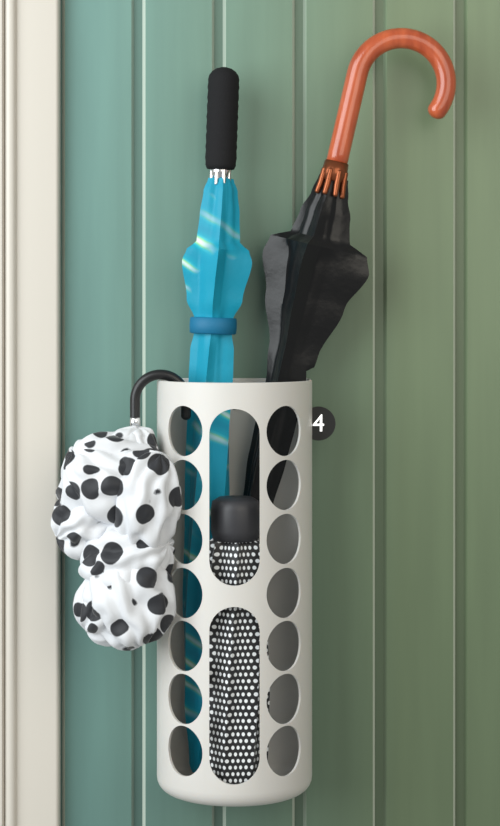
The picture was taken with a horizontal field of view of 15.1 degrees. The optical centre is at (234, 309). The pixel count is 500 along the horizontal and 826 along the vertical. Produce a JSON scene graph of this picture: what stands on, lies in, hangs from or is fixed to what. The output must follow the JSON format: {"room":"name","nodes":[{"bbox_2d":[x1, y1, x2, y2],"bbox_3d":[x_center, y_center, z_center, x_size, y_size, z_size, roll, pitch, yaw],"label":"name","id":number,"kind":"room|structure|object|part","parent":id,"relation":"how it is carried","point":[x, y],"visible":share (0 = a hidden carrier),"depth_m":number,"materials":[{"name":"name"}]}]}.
{"room":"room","nodes":[
{"label":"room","id":0,"kind":"room"},
{"bbox_2d":[60,0,499,825],"bbox_3d":[-0.009,0.110,2.015,1.022,1.900,0.030,0,0,0],"label":"wall","id":1,"kind":"structure","parent":0,"point":[406,480],"depth_m":2.00,"materials":[{"name":"green paint"}]},
{"bbox_2d":[0,0,59,825],"bbox_3d":[-0.290,0.110,1.986,0.212,1.900,0.028,0,0,0],"label":"trim","id":2,"kind":"structure","parent":1,"relation":"attached to","point":[29,29],"depth_m":1.98,"materials":[{"name":"beige"}]},
{"bbox_2d":[157,378,311,806],"bbox_3d":[0.000,0.284,1.935,0.160,0.423,0.129,0,0,0],"label":"holder","id":3,"kind":"object","parent":1,"relation":"attached to","point":[279,594],"visible":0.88,"depth_m":1.91,"materials":[{"name":"white plastic"}]},
{"bbox_2d":[51,369,190,650],"bbox_3d":[-0.117,0.202,1.902,0.136,0.280,0.094,0,0,8],"label":"umbrella","id":4,"kind":"object","parent":3,"relation":"hanging from","point":[117,510],"visible":0.98,"depth_m":1.87,"materials":[{"name":"white fabric"}]},
{"bbox_3d":[-0.076,0.088,1.930,0.062,0.053,0.010,0,0,0],"label":"hook handle","id":5,"kind":"part","parent":4,"relation":"part of","materials":[{"name":"black plastic"}]},
{"bbox_2d":[182,67,251,772],"bbox_3d":[-0.018,0.115,1.958,0.072,0.731,0.060,0,0,0],"label":"umbrella","id":6,"kind":"object","parent":3,"relation":"in","point":[216,268],"visible":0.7,"depth_m":1.95,"materials":[{"name":"blue fabric"}]},
{"bbox_3d":[-0.013,-0.198,1.960,0.036,0.106,0.033,0,0,0],"label":"foam handle","id":7,"kind":"part","parent":6,"relation":"part of","materials":[{"name":"black rubber"}]},
{"bbox_2d":[209,495,269,783],"bbox_3d":[0.001,0.341,1.905,0.063,0.302,0.060,0,0,-31],"label":"umbrella","id":8,"kind":"object","parent":3,"relation":"in","point":[234,547],"visible":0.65,"depth_m":1.88,"materials":[{"name":"black fabric"}]},
{"bbox_3d":[0.001,0.211,1.906,0.050,0.043,0.050,0,0,0],"label":"stub handle","id":9,"kind":"part","parent":8,"relation":"part of","materials":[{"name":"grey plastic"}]},
{"bbox_2d":[312,406,335,440],"bbox_3d":[0.087,0.118,1.947,0.035,0.035,0.004,0,0,0],"label":"badge","id":10,"kind":"object","parent":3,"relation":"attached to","point":[323,420],"visible":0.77,"depth_m":1.95,"materials":[{"name":"black plastic"}]},
{"bbox_2d":[243,28,455,538],"bbox_3d":[0.091,0.097,1.954,0.274,0.775,0.069,0,0,0],"label":"umbrella","id":11,"kind":"object","parent":3,"relation":"in","point":[312,270],"visible":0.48,"depth_m":1.94,"materials":[{"name":"black fabric"}]},
{"bbox_3d":[0.161,-0.217,1.949,0.135,0.145,0.022,0,0,0],"label":"crook handle","id":12,"kind":"part","parent":11,"relation":"part of","materials":[{"name":"brown wood"}]}
]}

